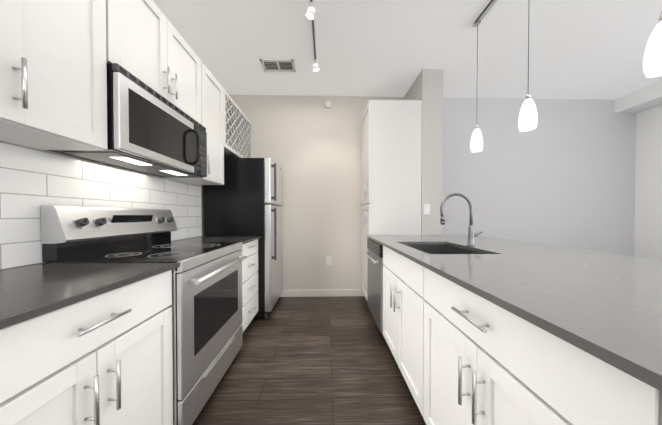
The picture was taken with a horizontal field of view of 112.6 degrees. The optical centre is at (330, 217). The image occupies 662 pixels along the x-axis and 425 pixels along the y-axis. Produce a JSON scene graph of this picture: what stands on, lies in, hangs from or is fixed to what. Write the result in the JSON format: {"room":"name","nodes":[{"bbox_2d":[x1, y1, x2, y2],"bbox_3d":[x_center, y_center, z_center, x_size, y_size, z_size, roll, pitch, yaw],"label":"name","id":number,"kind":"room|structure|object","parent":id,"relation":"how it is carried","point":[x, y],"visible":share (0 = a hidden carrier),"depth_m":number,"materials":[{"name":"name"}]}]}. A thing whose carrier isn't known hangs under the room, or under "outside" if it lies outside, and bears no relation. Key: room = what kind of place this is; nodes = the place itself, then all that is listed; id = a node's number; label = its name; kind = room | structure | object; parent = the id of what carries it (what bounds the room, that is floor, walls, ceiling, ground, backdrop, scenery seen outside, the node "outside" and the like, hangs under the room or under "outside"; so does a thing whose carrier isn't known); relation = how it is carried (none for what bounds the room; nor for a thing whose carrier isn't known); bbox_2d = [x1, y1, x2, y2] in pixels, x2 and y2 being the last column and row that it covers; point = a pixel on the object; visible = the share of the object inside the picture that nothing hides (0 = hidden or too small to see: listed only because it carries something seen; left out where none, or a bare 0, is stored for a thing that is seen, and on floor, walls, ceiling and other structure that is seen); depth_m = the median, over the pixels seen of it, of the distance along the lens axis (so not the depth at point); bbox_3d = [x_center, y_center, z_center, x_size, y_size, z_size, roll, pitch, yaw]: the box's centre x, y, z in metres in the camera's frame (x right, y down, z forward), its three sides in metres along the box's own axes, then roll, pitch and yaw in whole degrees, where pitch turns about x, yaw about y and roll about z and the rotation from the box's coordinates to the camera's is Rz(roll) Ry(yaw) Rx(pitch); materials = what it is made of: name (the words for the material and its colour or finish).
{"room":"kitchen","nodes":[
{"label":"kitchen","id":0,"kind":"room"},
{"bbox_2d":[0,7,203,269],"bbox_3d":[-1.387,-0.264,0.451,0.100,2.780,5.360,0,1,-1],"label":"wall","id":1,"kind":"structure","parent":0,"point":[202,210],"depth_m":1.58,"materials":[{"name":"paint"}]},
{"bbox_2d":[0,0,127,149],"bbox_3d":[-1.174,-0.782,0.667,0.315,0.950,0.808,0,1,-1],"label":"upper cabinet","id":2,"kind":"object","parent":1,"relation":"attached to","point":[56,56],"depth_m":0.85,"materials":[{"name":"white wood"}]},
{"bbox_2d":[0,142,200,269],"bbox_3d":[-1.341,-0.049,0.806,0.008,0.517,3.062,0,1,-1],"label":"tile backsplash","id":3,"kind":"structure","parent":1,"relation":"attached to","point":[32,181],"depth_m":1.10,"materials":[{"name":"white tile"}]},
{"bbox_2d":[124,0,203,125],"bbox_3d":[-1.192,-0.997,1.392,0.315,0.538,0.766,0,1,-1],"label":"upper cabinet","id":4,"kind":"object","parent":1,"relation":"attached to","point":[159,56],"depth_m":1.35,"materials":[{"name":"white wood"}]},
{"bbox_2d":[47,63,206,177],"bbox_3d":[-1.140,-0.519,1.399,0.416,0.404,0.760,0,1,-1],"label":"microwave","id":5,"kind":"object","parent":4,"relation":"attached to","point":[150,131],"visible":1,"depth_m":1.21,"materials":[{"name":"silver metal"}]},
{"bbox_2d":[163,65,227,184],"bbox_3d":[-1.205,-0.797,1.963,0.315,0.950,0.489,0,1,-1],"label":"upper cabinet","id":6,"kind":"object","parent":1,"relation":"attached to","point":[215,96],"depth_m":2.01,"materials":[{"name":"white wood"}]},
{"bbox_2d":[192,296,425,424],"bbox_3d":[1.546,1.175,0.539,5.968,0.100,5.360,0,1,-1],"label":"floor","id":7,"kind":"structure","parent":0,"point":[313,361],"depth_m":1.57,"materials":[{"name":"brown wood"}]},
{"bbox_2d":[0,270,172,424],"bbox_3d":[-1.031,0.680,0.655,0.600,0.886,0.744,0,1,-1],"label":"base cabinet","id":8,"kind":"object","parent":7,"relation":"on","point":[106,358],"visible":0.94,"depth_m":0.68,"materials":[{"name":"white wood"}]},
{"bbox_2d":[0,236,260,328],"bbox_3d":[-1.023,0.222,0.814,0.626,0.022,3.056,0,1,-1],"label":"countertop","id":9,"kind":"structure","parent":8,"relation":"on","point":[28,292],"depth_m":0.74,"materials":[{"name":"grey stone"}]},
{"bbox_2d":[41,205,246,424],"bbox_3d":[-1.002,0.525,1.415,0.691,1.178,0.768,0,1,-1],"label":"range","id":10,"kind":"object","parent":7,"relation":"on","point":[207,333],"visible":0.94,"depth_m":1.22,"materials":[{"name":"grey metal"}]},
{"bbox_2d":[204,158,282,318],"bbox_3d":[-0.982,0.217,2.687,0.757,1.765,0.660,0,1,-1],"label":"fridge","id":11,"kind":"object","parent":7,"relation":"on","point":[245,199],"visible":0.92,"depth_m":2.36,"materials":[{"name":"black metal"}]},
{"bbox_2d":[242,239,257,332],"bbox_3d":[-1.047,0.663,2.074,0.638,0.886,0.537,0,1,-1],"label":"base cabinet","id":12,"kind":"object","parent":7,"relation":"on","point":[249,285],"visible":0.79,"depth_m":2.07,"materials":[{"name":"white wood"}]},
{"bbox_2d":[364,238,387,344],"bbox_3d":[0.706,0.663,2.201,0.668,0.884,0.587,0,1,-1],"label":"dishwasher","id":13,"kind":"object","parent":7,"relation":"on","point":[374,255],"visible":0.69,"depth_m":2.07,"materials":[{"name":"grey metal"}]},
{"bbox_2d":[361,100,421,299],"bbox_3d":[0.701,-0.117,2.782,0.636,2.430,0.573,0,1,-1],"label":"pantry","id":14,"kind":"object","parent":7,"relation":"on","point":[391,150],"visible":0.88,"depth_m":2.49,"materials":[{"name":"white wood"}]},
{"bbox_2d":[383,268,414,399],"bbox_3d":[0.757,0.786,1.477,0.610,0.655,0.849,0,1,-1],"label":"base cabinet","id":15,"kind":"object","parent":7,"relation":"on","point":[398,293],"depth_m":1.44,"materials":[{"name":"white wood"}]},
{"bbox_2d":[415,263,661,424],"bbox_3d":[0.775,0.679,0.754,0.610,0.886,0.840,0,1,-1],"label":"base cabinet","id":16,"kind":"object","parent":7,"relation":"on","point":[462,356],"depth_m":0.62,"materials":[{"name":"white wood"}]},
{"bbox_2d":[367,235,661,391],"bbox_3d":[1.020,0.216,1.374,1.180,0.022,2.258,0,1,-1],"label":"countertop","id":17,"kind":"structure","parent":16,"relation":"on","point":[606,307],"depth_m":0.67,"materials":[{"name":"grey stone"}]},
{"bbox_2d":[440,193,482,245],"bbox_3d":[0.953,0.009,1.611,0.318,0.384,0.054,0,1,-1],"label":"faucet","id":18,"kind":"object","parent":17,"relation":"on","point":[471,235],"visible":1,"depth_m":1.60,"materials":[{"name":"silver metal"}]},
{"bbox_2d":[153,0,661,99],"bbox_3d":[1.546,-1.705,0.505,5.968,0.100,5.360,0,1,-1],"label":"ceiling","id":19,"kind":"structure","parent":0,"point":[586,49],"depth_m":2.13,"materials":[{"name":"paint"}]},
{"bbox_2d":[259,59,295,71],"bbox_3d":[-0.576,-1.671,2.422,0.360,0.012,0.195,0,1,-1],"label":"ceiling vent","id":20,"kind":"object","parent":19,"relation":"in","point":[278,65],"visible":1,"depth_m":2.42,"materials":[{"name":"white plastic"}]},
{"bbox_2d":[306,0,318,70],"bbox_3d":[-0.153,-1.605,1.810,0.081,0.129,1.150,0,1,-1],"label":"spotlight","id":21,"kind":"object","parent":19,"relation":"attached to","point":[310,13],"visible":1,"depth_m":1.92,"materials":[{"name":"white plastic"}]},
{"bbox_2d":[472,0,496,26],"bbox_3d":[1.254,-1.649,1.186,0.038,0.026,1.435,0,1,-1],"label":"rail","id":22,"kind":"object","parent":19,"relation":"attached to","point":[488,7],"visible":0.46,"depth_m":1.77,"materials":[{"name":"metal"}]},
{"bbox_2d":[470,21,482,152],"bbox_3d":[1.238,-1.106,1.870,0.095,1.075,0.095,0,1,-1],"label":"pendant light","id":23,"kind":"object","parent":22,"relation":"hanging from","point":[476,143],"visible":1,"depth_m":1.85,"materials":[{"name":"white glass"}]},
{"bbox_2d":[518,13,537,131],"bbox_3d":[1.249,-1.100,1.395,0.095,1.075,0.095,0,1,-1],"label":"pendant light","id":24,"kind":"object","parent":22,"relation":"hanging from","point":[528,118],"visible":1,"depth_m":1.38,"materials":[{"name":"white glass"}]},
{"bbox_2d":[643,11,661,77],"bbox_3d":[1.263,-1.094,0.830,0.095,1.075,0.095,0,1,-1],"label":"pendant light","id":25,"kind":"object","parent":22,"relation":"hanging from","point":[652,62],"visible":1,"depth_m":0.84,"materials":[{"name":"white glass"}]},
{"bbox_2d":[614,81,661,112],"bbox_3d":[4.264,-1.561,0.572,0.330,0.190,5.158,0,1,-1],"label":"beam","id":26,"kind":"structure","parent":19,"relation":"attached to","point":[645,98],"depth_m":2.92,"materials":[{"name":"paint"}]},
{"bbox_2d":[404,69,442,234],"bbox_3d":[1.141,-0.292,2.797,0.239,2.779,0.590,0,1,-1],"label":"wall","id":27,"kind":"structure","parent":0,"point":[426,87],"depth_m":2.50,"materials":[{"name":"paint"}]},
{"bbox_2d":[424,204,429,213],"bbox_3d":[1.088,-0.099,2.498,0.072,0.116,0.008,0,1,-1],"label":"light switch","id":28,"kind":"object","parent":27,"relation":"attached to","point":[426,208],"visible":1,"depth_m":2.50,"materials":[{"name":"white plastic"}]},
{"bbox_2d":[404,244,446,253],"bbox_3d":[0.758,0.325,1.866,0.420,0.208,0.012,0,1,-1],"label":"sink","id":29,"kind":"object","parent":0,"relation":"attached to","point":[427,248],"depth_m":1.86,"materials":[{"name":"grey metal"}]},
{"bbox_2d":[229,95,635,289],"bbox_3d":[1.533,-0.296,3.152,5.868,2.780,0.100,0,1,-1],"label":"wall","id":30,"kind":"structure","parent":0,"point":[562,174],"depth_m":3.11,"materials":[{"name":"grey paint"}]},
{"bbox_2d":[280,289,363,296],"bbox_3d":[1.484,1.044,3.111,5.766,0.100,0.012,0,1,-1],"label":"baseboard","id":31,"kind":"structure","parent":30,"relation":"attached to","point":[322,293],"depth_m":3.07,"materials":[{"name":"paint"}]},
{"bbox_2d":[324,100,331,108],"bbox_3d":[-0.041,-1.565,3.033,0.110,0.110,0.030,0,1,-1],"label":"smoke detector","id":32,"kind":"object","parent":30,"relation":"attached to","point":[327,104],"visible":0.92,"depth_m":3.02,"materials":[{"name":"white plastic"}]},
{"bbox_2d":[326,257,330,264],"bbox_3d":[-0.031,0.595,3.069,0.072,0.116,0.009,0,1,-1],"label":"outlet","id":33,"kind":"object","parent":30,"relation":"attached to","point":[328,260],"visible":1,"depth_m":3.07,"materials":[{"name":"white plastic"}]},
{"bbox_2d":[447,245,484,253],"bbox_3d":[0.981,0.329,1.566,0.012,0.208,0.623,0,1,-1],"label":"sink","id":34,"kind":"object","parent":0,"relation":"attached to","point":[450,249],"depth_m":1.68,"materials":[{"name":"grey metal"}]},
{"bbox_2d":[634,105,661,260],"bbox_3d":[4.481,-0.266,0.543,0.100,2.780,5.260,0,1,-1],"label":"wall","id":35,"kind":"structure","parent":0,"point":[648,211],"depth_m":3.04,"materials":[{"name":"paint"}]}
]}

